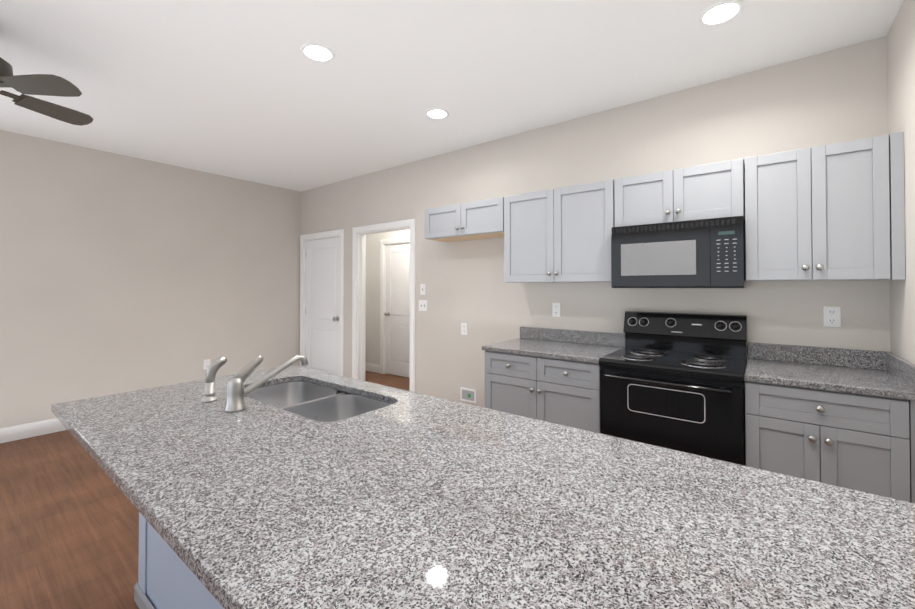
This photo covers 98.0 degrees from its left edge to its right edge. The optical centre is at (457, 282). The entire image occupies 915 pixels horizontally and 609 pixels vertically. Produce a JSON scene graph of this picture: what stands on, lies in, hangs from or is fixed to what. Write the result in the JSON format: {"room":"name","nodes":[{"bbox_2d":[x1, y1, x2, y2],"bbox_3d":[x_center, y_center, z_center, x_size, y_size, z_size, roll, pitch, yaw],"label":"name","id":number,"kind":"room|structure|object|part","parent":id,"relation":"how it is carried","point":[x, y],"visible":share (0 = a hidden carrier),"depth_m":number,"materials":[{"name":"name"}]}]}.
{"room":"kitchen","nodes":[
{"label":"kitchen","id":0,"kind":"room"},
{"bbox_2d":[0,130,300,427],"bbox_3d":[-4.449,0.030,3.306,0.120,2.840,6.730,-1,-1,38],"label":"wall","id":1,"kind":"structure","parent":0,"point":[119,273],"depth_m":4.34,"materials":[{"name":"beige paint"}]},
{"bbox_2d":[0,418,66,443],"bbox_3d":[-4.358,1.382,3.297,0.016,0.135,6.610,-1,-1,38],"label":"baseboard","id":2,"kind":"structure","parent":1,"relation":"attached to","point":[26,430],"depth_m":3.73,"materials":[{"name":"white paint"}]},
{"bbox_2d":[203,359,209,369],"bbox_3d":[-3.105,1.013,4.930,0.008,0.120,0.074,-1,-1,38],"label":"outlet","id":3,"kind":"object","parent":1,"relation":"attached to","point":[206,363],"visible":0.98,"depth_m":4.92,"materials":[{"name":"white plastic"}]},
{"bbox_2d":[0,371,409,608],"bbox_3d":[-1.625,1.464,1.906,6.280,0.060,7.990,-1,-1,38],"label":"floor","id":4,"kind":"structure","parent":0,"point":[69,525],"depth_m":2.32,"materials":[{"name":"wood"}]},
{"bbox_2d":[134,381,341,608],"bbox_3d":[-0.956,0.979,1.892,0.656,0.910,0.738,-1,-1,38],"label":"base cabinet","id":5,"kind":"object","parent":4,"relation":"on","point":[168,578],"depth_m":1.65,"materials":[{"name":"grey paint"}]},
{"bbox_2d":[190,393,350,608],"bbox_3d":[-0.518,0.975,1.553,0.692,0.910,0.738,-1,-1,38],"label":"base cabinet","id":6,"kind":"object","parent":4,"relation":"on","point":[200,597],"depth_m":1.39,"materials":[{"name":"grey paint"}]},
{"bbox_2d":[51,365,914,608],"bbox_3d":[-0.197,0.497,1.135,2.818,0.032,1.023,-1,-1,38],"label":"countertop","id":7,"kind":"structure","parent":6,"relation":"on","point":[406,499],"depth_m":0.83,"materials":[{"name":"stone"}]},
{"bbox_2d":[201,357,226,401],"bbox_3d":[-1.014,0.399,1.656,0.060,0.175,0.092,-1,-1,38],"label":"sprayer","id":8,"kind":"object","parent":7,"relation":"on","point":[215,365],"visible":1,"depth_m":1.64,"materials":[{"name":"silver metal"}]},
{"bbox_2d":[225,354,307,411],"bbox_3d":[-0.768,0.389,1.617,0.077,0.195,0.321,-1,-1,38],"label":"faucet","id":9,"kind":"object","parent":7,"relation":"on","point":[237,392],"visible":1,"depth_m":1.53,"materials":[{"name":"silver metal"}]},
{"bbox_2d":[246,381,391,421],"bbox_3d":[-0.648,0.629,1.742,0.870,0.216,0.440,-1,-1,38],"label":"double-bowl sink","id":10,"kind":"object","parent":7,"relation":"in","point":[315,402],"visible":0.1,"depth_m":1.85,"materials":[{"name":"silver metal"}]},
{"bbox_2d":[485,351,600,432],"bbox_3d":[0.754,0.994,3.109,0.909,0.908,0.662,-1,-1,38],"label":"base cabinet","id":11,"kind":"object","parent":4,"relation":"on","point":[561,392],"visible":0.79,"depth_m":2.84,"materials":[{"name":"grey paint"}]},
{"bbox_2d":[482,327,624,363],"bbox_3d":[0.754,0.467,3.127,0.928,0.137,0.643,-1,-1,38],"label":"countertop","id":12,"kind":"structure","parent":11,"relation":"on","point":[582,346],"depth_m":3.15,"materials":[{"name":"stone"}]},
{"bbox_2d":[599,311,746,465],"bbox_3d":[1.398,0.819,2.573,0.758,1.206,0.707,-1,-1,38],"label":"electric range","id":13,"kind":"object","parent":4,"relation":"on","point":[690,401],"visible":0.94,"depth_m":2.41,"materials":[{"name":"black metal"}]},
{"bbox_2d":[745,381,914,502],"bbox_3d":[1.976,0.983,2.166,0.644,0.908,0.662,-1,-1,38],"label":"base cabinet","id":14,"kind":"object","parent":4,"relation":"on","point":[857,442],"depth_m":1.92,"materials":[{"name":"grey paint"}]},
{"bbox_2d":[744,342,914,400],"bbox_3d":[1.981,0.457,2.180,0.646,0.137,0.643,-1,-1,38],"label":"countertop","id":15,"kind":"structure","parent":14,"relation":"on","point":[877,373],"depth_m":2.18,"materials":[{"name":"stone"}]},
{"bbox_3d":[2.046,0.978,1.767,0.046,0.908,0.032,-1,-1,38],"label":"base cabinet filler","id":16,"kind":"part","parent":14,"relation":"part of","materials":[{"name":"grey wood"}]},
{"bbox_2d":[365,229,409,364],"bbox_3d":[-0.432,0.060,5.972,3.220,2.840,0.120,-1,-1,38],"label":"wall","id":17,"kind":"structure","parent":0,"point":[372,354],"depth_m":6.62,"materials":[{"name":"paint"}]},
{"bbox_2d":[365,362,379,372],"bbox_3d":[-0.473,1.412,5.903,2.980,0.135,0.016,-1,-1,38],"label":"baseboard","id":18,"kind":"structure","parent":17,"relation":"attached to","point":[370,367],"depth_m":6.62,"materials":[{"name":"white paint"}]},
{"bbox_2d":[380,237,409,373],"bbox_3d":[-0.835,0.391,6.257,1.000,2.185,0.136,-1,-1,38],"label":"door frame","id":19,"kind":"structure","parent":17,"relation":"attached to","point":[394,240],"depth_m":6.48,"materials":[{"name":"white paint"}]},
{"bbox_2d":[384,243,409,377],"bbox_3d":[-0.861,0.430,6.222,0.818,2.082,0.108,-1,-1,38],"label":"hall door","id":20,"kind":"structure","parent":17,"relation":"in","point":[397,315],"depth_m":6.31,"materials":[{"name":"white paint"}]},
{"bbox_2d":[0,0,903,191],"bbox_3d":[-1.625,-1.436,1.940,6.280,0.060,7.990,-1,-1,38],"label":"ceiling","id":21,"kind":"structure","parent":0,"point":[247,90],"depth_m":2.56,"materials":[{"name":"white paint"}]},
{"bbox_2d":[0,57,92,125],"bbox_3d":[-2.614,-1.061,2.156,0.966,0.684,0.993,-1,-1,38],"label":"ceiling fan","id":22,"kind":"object","parent":21,"relation":"hanging from","point":[44,84],"visible":1,"depth_m":2.19,"materials":[{"name":"brown metal"}]},
{"bbox_2d":[301,43,334,61],"bbox_3d":[-0.850,-1.397,2.420,0.196,0.007,0.196,-1,-1,38],"label":"recessed light","id":23,"kind":"object","parent":21,"relation":"in","point":[317,52],"visible":1,"depth_m":2.41,"materials":[{"name":"white paint"}]},
{"bbox_2d":[425,108,448,118],"bbox_3d":[-0.168,-1.387,3.271,0.196,0.007,0.196,-1,-1,38],"label":"recessed light","id":24,"kind":"object","parent":21,"relation":"in","point":[436,113],"visible":1,"depth_m":3.26,"materials":[{"name":"white paint"}]},
{"bbox_2d":[699,0,743,25],"bbox_3d":[1.370,-1.401,2.071,0.196,0.007,0.196,-1,-1,38],"label":"recessed light","id":25,"kind":"object","parent":21,"relation":"in","point":[721,12],"visible":1,"depth_m":2.06,"materials":[{"name":"white paint"}]},
{"bbox_2d":[301,36,890,407],"bbox_3d":[0.083,0.039,4.135,6.280,2.840,0.120,-1,-1,38],"label":"wall","id":26,"kind":"structure","parent":0,"point":[838,95],"depth_m":3.19,"materials":[{"name":"beige paint"}]},
{"bbox_2d":[300,229,343,375],"bbox_3d":[-1.889,0.384,5.636,1.030,2.185,0.146,-1,-1,38],"label":"door frame","id":27,"kind":"structure","parent":26,"relation":"attached to","point":[340,232],"depth_m":5.57,"materials":[{"name":"white paint"}]},
{"bbox_2d":[305,237,339,374],"bbox_3d":[-1.920,0.423,5.605,0.860,2.082,0.108,-1,-1,38],"label":"closet door","id":28,"kind":"structure","parent":26,"relation":"in","point":[322,305],"depth_m":5.62,"materials":[{"name":"white paint"}]},
{"bbox_2d":[352,219,415,391],"bbox_3d":[-0.875,0.375,4.871,1.110,2.185,0.172,-1,-1,38],"label":"door frame","id":29,"kind":"structure","parent":26,"relation":"attached to","point":[411,223],"depth_m":5.11,"materials":[{"name":"white paint"}]},
{"bbox_2d":[419,300,426,310],"bbox_3d":[-0.387,0.254,4.408,0.120,0.120,0.016,-1,-1,38],"label":"double light switch","id":30,"kind":"object","parent":26,"relation":"attached to","point":[422,305],"visible":1,"depth_m":4.41,"materials":[{"name":"white plastic"}]},
{"bbox_2d":[420,284,425,294],"bbox_3d":[-0.387,0.074,4.410,0.074,0.120,0.016,-1,-1,38],"label":"light switch","id":31,"kind":"object","parent":26,"relation":"attached to","point":[422,289],"visible":1,"depth_m":4.41,"materials":[{"name":"white plastic"}]},
{"bbox_2d":[461,323,466,334],"bbox_3d":[0.067,0.473,4.061,0.074,0.120,0.008,-1,-1,38],"label":"outlet","id":32,"kind":"object","parent":26,"relation":"attached to","point":[463,328],"visible":1,"depth_m":4.06,"materials":[{"name":"white plastic"}]},
{"bbox_2d":[425,197,503,241],"bbox_3d":[0.121,-0.583,3.805,0.911,0.304,0.362,-1,-1,38],"label":"upper cabinet","id":33,"kind":"object","parent":26,"relation":"attached to","point":[481,219],"visible":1,"depth_m":3.67,"materials":[{"name":"grey paint"}]},
{"bbox_2d":[460,387,475,402],"bbox_3d":[0.107,1.138,4.023,0.190,0.135,0.007,-1,-1,38],"label":"outlet box","id":34,"kind":"object","parent":26,"relation":"attached to","point":[467,394],"visible":1,"depth_m":4.02,"materials":[{"name":"white plastic"}]},
{"bbox_2d":[552,303,560,316],"bbox_3d":[0.858,0.236,3.452,0.074,0.120,0.008,-1,-1,38],"label":"outlet","id":35,"kind":"object","parent":26,"relation":"attached to","point":[556,309],"visible":1,"depth_m":3.45,"materials":[{"name":"white plastic"}]},
{"bbox_2d":[504,179,614,282],"bbox_3d":[0.847,-0.371,3.243,0.911,0.740,0.362,-1,-1,38],"label":"upper cabinet","id":36,"kind":"object","parent":26,"relation":"attached to","point":[560,235],"visible":1,"depth_m":3.09,"materials":[{"name":"grey paint"}]},
{"bbox_2d":[614,158,744,226],"bbox_3d":[1.509,-0.569,2.733,0.753,0.355,0.362,-1,-1,38],"label":"upper cabinet","id":37,"kind":"object","parent":26,"relation":"attached to","point":[709,191],"visible":0.83,"depth_m":2.58,"materials":[{"name":"grey paint"}]},
{"bbox_2d":[611,216,745,287],"bbox_3d":[1.496,-0.175,2.712,0.752,0.426,0.402,-1,-1,38],"label":"microwave","id":38,"kind":"object","parent":37,"relation":"attached to","point":[705,253],"visible":1,"depth_m":2.52,"materials":[{"name":"black"}]},
{"bbox_2d":[745,132,905,280],"bbox_3d":[2.067,-0.382,2.300,0.646,0.740,0.362,-1,-1,38],"label":"upper cabinet","id":39,"kind":"object","parent":26,"relation":"attached to","point":[819,213],"depth_m":2.16,"materials":[{"name":"grey paint"}]},
{"bbox_3d":[2.224,-0.385,2.013,0.046,0.740,0.030,-1,-1,38],"label":"wall cabinet filler","id":40,"kind":"part","parent":39,"relation":"part of","materials":[{"name":"grey wood"}]},
{"bbox_2d":[823,306,840,326],"bbox_3d":[2.243,0.204,2.383,0.074,0.120,0.008,-1,-1,38],"label":"outlet","id":41,"kind":"object","parent":26,"relation":"attached to","point":[832,316],"visible":1,"depth_m":2.38,"materials":[{"name":"white plastic"}]},
{"bbox_2d":[887,0,914,363],"bbox_3d":[0.427,-0.013,-0.458,0.120,2.840,6.730,-1,-1,38],"label":"wall","id":42,"kind":"structure","parent":0,"point":[901,73],"depth_m":1.98,"materials":[{"name":"beige paint"}]}
]}

